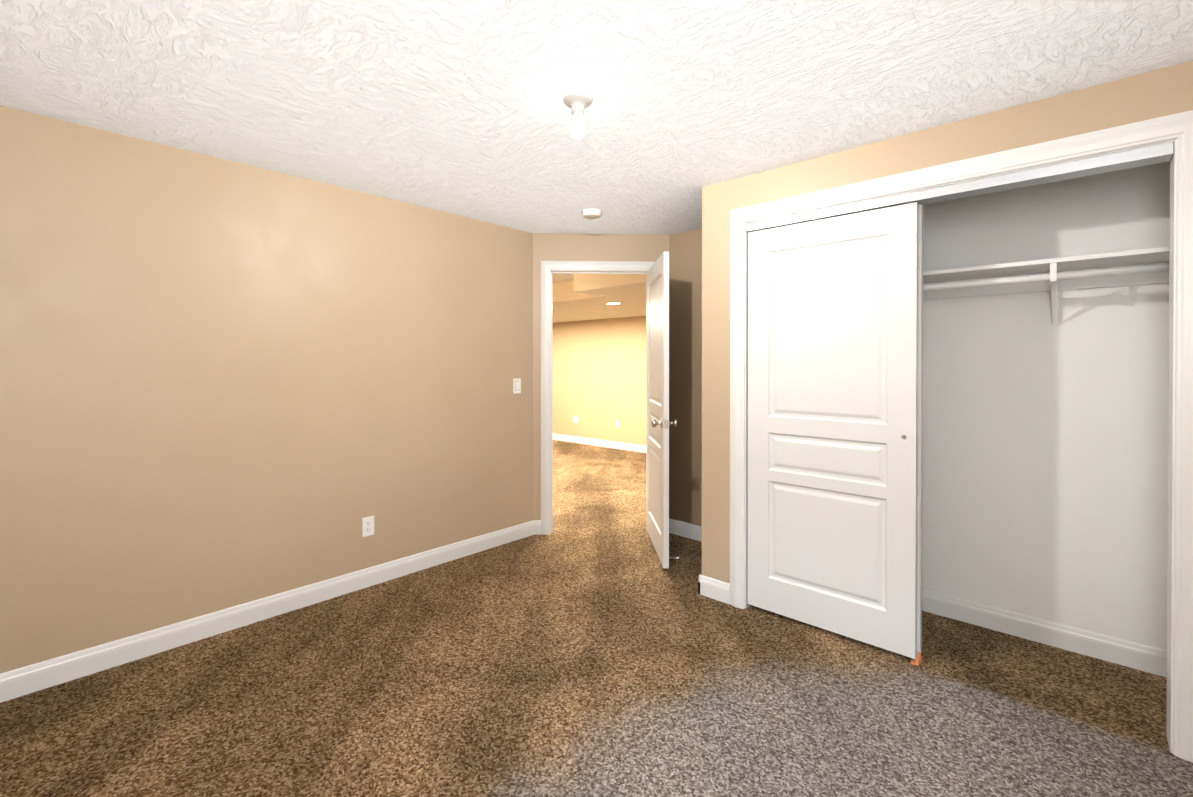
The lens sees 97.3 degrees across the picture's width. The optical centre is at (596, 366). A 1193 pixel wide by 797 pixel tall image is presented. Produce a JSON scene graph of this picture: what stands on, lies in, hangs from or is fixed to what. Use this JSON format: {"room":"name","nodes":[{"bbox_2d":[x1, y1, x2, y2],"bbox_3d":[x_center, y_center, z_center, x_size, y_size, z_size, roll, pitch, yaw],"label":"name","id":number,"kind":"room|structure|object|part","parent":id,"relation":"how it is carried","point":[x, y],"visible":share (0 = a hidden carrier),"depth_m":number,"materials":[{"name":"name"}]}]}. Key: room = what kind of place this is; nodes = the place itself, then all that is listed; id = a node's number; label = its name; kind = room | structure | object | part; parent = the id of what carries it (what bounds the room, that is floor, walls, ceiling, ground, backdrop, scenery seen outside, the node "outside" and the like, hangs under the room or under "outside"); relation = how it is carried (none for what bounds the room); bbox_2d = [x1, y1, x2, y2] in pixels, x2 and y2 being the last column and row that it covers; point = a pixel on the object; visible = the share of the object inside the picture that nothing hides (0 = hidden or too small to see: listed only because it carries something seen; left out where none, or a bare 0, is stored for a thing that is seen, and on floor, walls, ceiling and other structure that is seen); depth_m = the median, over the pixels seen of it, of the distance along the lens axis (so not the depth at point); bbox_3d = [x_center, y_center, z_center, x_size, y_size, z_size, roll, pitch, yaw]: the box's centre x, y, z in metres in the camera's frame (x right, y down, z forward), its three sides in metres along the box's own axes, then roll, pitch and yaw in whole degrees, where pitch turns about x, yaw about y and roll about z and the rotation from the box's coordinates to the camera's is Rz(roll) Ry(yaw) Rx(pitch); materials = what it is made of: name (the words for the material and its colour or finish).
{"room":"empty bedroom","nodes":[
{"label":"empty bedroom","id":0,"kind":"room"},
{"bbox_2d":[0,105,532,673],"bbox_3d":[-1.672,0.140,2.923,0.120,2.360,3.350,0,0,42],"label":"wall","id":1,"kind":"structure","parent":0,"point":[224,383],"depth_m":2.62,"materials":[{"name":"beige paint"}]},
{"bbox_2d":[0,520,533,702],"bbox_3d":[-1.581,1.265,2.931,0.014,0.110,3.236,0,0,42],"label":"baseboard","id":2,"kind":"structure","parent":1,"relation":"attached to","point":[25,680],"depth_m":2.62,"materials":[{"name":"white wood"}]},
{"bbox_2d":[362,516,373,536],"bbox_3d":[-1.372,0.959,3.161,0.009,0.114,0.070,0,0,42],"label":"outlet","id":3,"kind":"object","parent":1,"relation":"attached to","point":[367,526],"visible":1,"depth_m":3.16,"materials":[{"name":"white plastic"}]},
{"bbox_2d":[513,378,520,393],"bbox_3d":[-0.602,0.144,3.997,0.012,0.114,0.070,0,0,42],"label":"light switch","id":4,"kind":"object","parent":1,"relation":"attached to","point":[516,385],"visible":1,"depth_m":3.99,"materials":[{"name":"white plastic"}]},
{"bbox_2d":[553,274,573,282],"bbox_3d":[-3.617,-1.033,6.717,7.880,0.080,7.600,0,0,42],"label":"ceiling","id":5,"kind":"structure","parent":0,"point":[561,277],"depth_m":5.79,"materials":[{"name":"beige paint"}]},
{"bbox_2d":[0,440,1192,796],"bbox_3d":[-1.820,1.329,5.497,12.200,0.050,8.200,0,0,42],"label":"floor","id":6,"kind":"structure","parent":0,"point":[590,646],"depth_m":2.08,"materials":[{"name":"carpet"}]},
{"bbox_2d":[910,652,922,665],"bbox_3d":[1.443,1.304,2.368,0.032,0.040,0.094,0,0,42],"label":"floor guide","id":7,"kind":"object","parent":6,"relation":"on","point":[917,660],"visible":0.86,"depth_m":2.35,"materials":[{"name":"orange plastic"}]},
{"bbox_2d":[0,0,1192,234],"bbox_3d":[0.020,-1.084,1.966,3.900,0.100,4.230,0,0,42],"label":"ceiling","id":8,"kind":"structure","parent":0,"point":[456,106],"depth_m":1.90,"materials":[{"name":"white paint"}]},
{"bbox_2d":[563,91,592,115],"bbox_3d":[-0.072,-1.007,2.029,0.116,0.055,0.116,0,0,42],"label":"holder","id":9,"kind":"object","parent":8,"relation":"attached to","point":[577,101],"visible":0.92,"depth_m":2.00,"materials":[{"name":"white ceramic"}]},
{"bbox_2d":[570,112,585,138],"bbox_3d":[-0.072,-0.935,2.030,0.062,0.099,0.062,0,0,42],"label":"bulb","id":10,"kind":"object","parent":9,"relation":"attached to","point":[577,128],"visible":1,"depth_m":2.01,"materials":[{"name":"white glass"}]},
{"bbox_2d":[582,208,601,218],"bbox_3d":[-0.030,-1.023,3.522,0.132,0.040,0.132,0,0,42],"label":"smoke detector","id":11,"kind":"object","parent":8,"relation":"attached to","point":[591,213],"visible":1,"depth_m":3.48,"materials":[{"name":"white plastic"}]},
{"bbox_2d":[553,316,645,445],"bbox_3d":[0.138,0.036,8.522,11.000,2.500,0.120,0,0,42],"label":"wall","id":12,"kind":"structure","parent":0,"point":[599,377],"depth_m":8.49,"materials":[{"name":"yellow paint"}]},
{"bbox_2d":[573,416,577,422],"bbox_3d":[-0.356,0.884,8.891,0.114,0.114,0.009,0,0,42],"label":"electrical outlet","id":13,"kind":"object","parent":12,"relation":"attached to","point":[575,419],"visible":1,"depth_m":8.89,"materials":[{"name":"white plastic"}]},
{"bbox_2d":[553,433,645,452],"bbox_3d":[-0.350,1.229,8.884,9.600,0.110,0.014,0,0,42],"label":"baseboard","id":14,"kind":"structure","parent":12,"relation":"attached to","point":[607,444],"depth_m":8.48,"materials":[{"name":"white wood"}]},
{"bbox_2d":[553,274,646,322],"bbox_3d":[-1.259,-0.886,7.950,9.700,0.230,2.600,0,0,42],"label":"ceiling","id":15,"kind":"structure","parent":0,"point":[569,304],"depth_m":5.99,"materials":[{"name":"beige paint"}]},
{"bbox_2d":[533,233,668,519],"bbox_3d":[0.036,0.133,4.203,1.175,2.360,0.120,0,0,-3],"label":"wall","id":16,"kind":"structure","parent":0,"point":[596,247],"depth_m":4.13,"materials":[{"name":"beige paint"}]},
{"bbox_2d":[533,520,540,534],"bbox_3d":[-0.470,1.258,4.120,0.069,0.110,0.014,0,0,-3],"label":"baseboard","id":17,"kind":"structure","parent":16,"relation":"attached to","point":[537,527],"depth_m":4.11,"materials":[{"name":"white wood"}]},
{"bbox_2d":[541,261,654,534],"bbox_3d":[0.034,0.240,4.195,0.944,2.145,0.141,0,0,-3],"label":"door frame","id":18,"kind":"structure","parent":16,"relation":"attached to","point":[547,267],"depth_m":4.11,"materials":[{"name":"white wood"}]},
{"bbox_2d":[646,252,677,567],"bbox_3d":[0.429,0.274,3.758,0.174,2.030,0.807,0,0,-3],"label":"entry door","id":19,"kind":"structure","parent":16,"relation":"in","point":[657,403],"depth_m":3.59,"materials":[{"name":"white wood"}]},
{"bbox_3d":[0.429,0.244,3.758,0.173,1.730,0.807,0,0,-3],"label":"entry door hardware","id":20,"kind":"part","parent":19,"relation":"part of","materials":[{"name":"silver metal"}]},
{"bbox_2d":[669,228,701,525],"bbox_3d":[0.885,0.134,3.966,0.830,2.360,0.120,0,0,42],"label":"wall","id":21,"kind":"structure","parent":0,"point":[685,372],"depth_m":4.06,"materials":[{"name":"beige paint"}]},
{"bbox_2d":[669,519,701,540],"bbox_3d":[0.857,1.259,3.907,0.783,0.110,0.014,0,0,42],"label":"baseboard","id":22,"kind":"structure","parent":21,"relation":"attached to","point":[686,530],"depth_m":4.05,"materials":[{"name":"white wood"}]},
{"bbox_2d":[702,60,1192,583],"bbox_3d":[1.431,0.144,2.377,2.120,2.360,0.110,0,0,42],"label":"wall","id":23,"kind":"structure","parent":0,"point":[1162,92],"depth_m":2.52,"materials":[{"name":"beige paint"}]},
{"bbox_2d":[698,574,729,603],"bbox_3d":[0.670,1.265,2.995,0.199,0.110,0.014,0,0,42],"label":"baseboard","id":24,"kind":"structure","parent":23,"relation":"attached to","point":[715,589],"depth_m":2.98,"materials":[{"name":"white wood"}]},
{"bbox_2d":[747,142,1172,231],"bbox_3d":[1.431,-0.756,2.367,1.571,0.040,0.096,0,0,42],"label":"door track","id":25,"kind":"object","parent":23,"relation":"attached to","point":[1145,156],"visible":0.79,"depth_m":2.13,"materials":[{"name":"white wood"}]},
{"bbox_2d":[748,202,918,658],"bbox_3d":[1.134,0.283,2.614,0.800,2.030,0.035,0,0,42],"label":"closet door","id":26,"kind":"structure","parent":25,"relation":"hanging from","point":[832,409],"depth_m":2.56,"materials":[{"name":"white wood"}]},
{"bbox_2d":[917,204,922,652],"bbox_3d":[1.173,0.283,2.642,0.800,2.030,0.035,0,0,42],"label":"closet door","id":27,"kind":"structure","parent":25,"relation":"hanging from","point":[920,438],"depth_m":2.37,"materials":[{"name":"white wood"}]},
{"bbox_2d":[730,110,1192,762],"bbox_3d":[1.433,0.264,2.376,1.615,2.120,0.114,0,0,42],"label":"door frame","id":28,"kind":"structure","parent":23,"relation":"attached to","point":[1170,453],"depth_m":1.85,"materials":[{"name":"white wood"}]},
{"bbox_2d":[922,161,1169,649],"bbox_3d":[1.961,0.141,2.875,2.010,2.360,0.280,0,0,42],"label":"wall","id":29,"kind":"structure","parent":0,"point":[1045,472],"depth_m":2.50,"materials":[{"name":"white paint"}]},
{"bbox_2d":[922,589,1166,676],"bbox_3d":[1.862,1.266,2.773,1.998,0.110,0.014,0,0,42],"label":"baseboard","id":30,"kind":"structure","parent":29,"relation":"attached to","point":[1145,658],"depth_m":2.49,"materials":[{"name":"white wood"}]},
{"bbox_2d":[923,247,1169,323],"bbox_3d":[1.765,-0.337,2.658,1.998,0.268,0.300,0,0,42],"label":"shelf","id":31,"kind":"object","parent":29,"relation":"attached to","point":[1123,268],"visible":0.58,"depth_m":2.38,"materials":[{"name":"white"}]},
{"bbox_3d":[1.000,0.137,3.394,0.110,2.360,0.810,0,0,42],"label":"wall","id":32,"kind":"structure","parent":0,"visible":0},
{"bbox_2d":[698,576,700,593],"bbox_3d":[0.872,1.263,3.353,0.014,0.110,0.814,0,0,42],"label":"baseboard","id":33,"kind":"structure","parent":32,"relation":"attached to","point":[698,584],"depth_m":3.05,"materials":[{"name":"white wood"}]}
]}

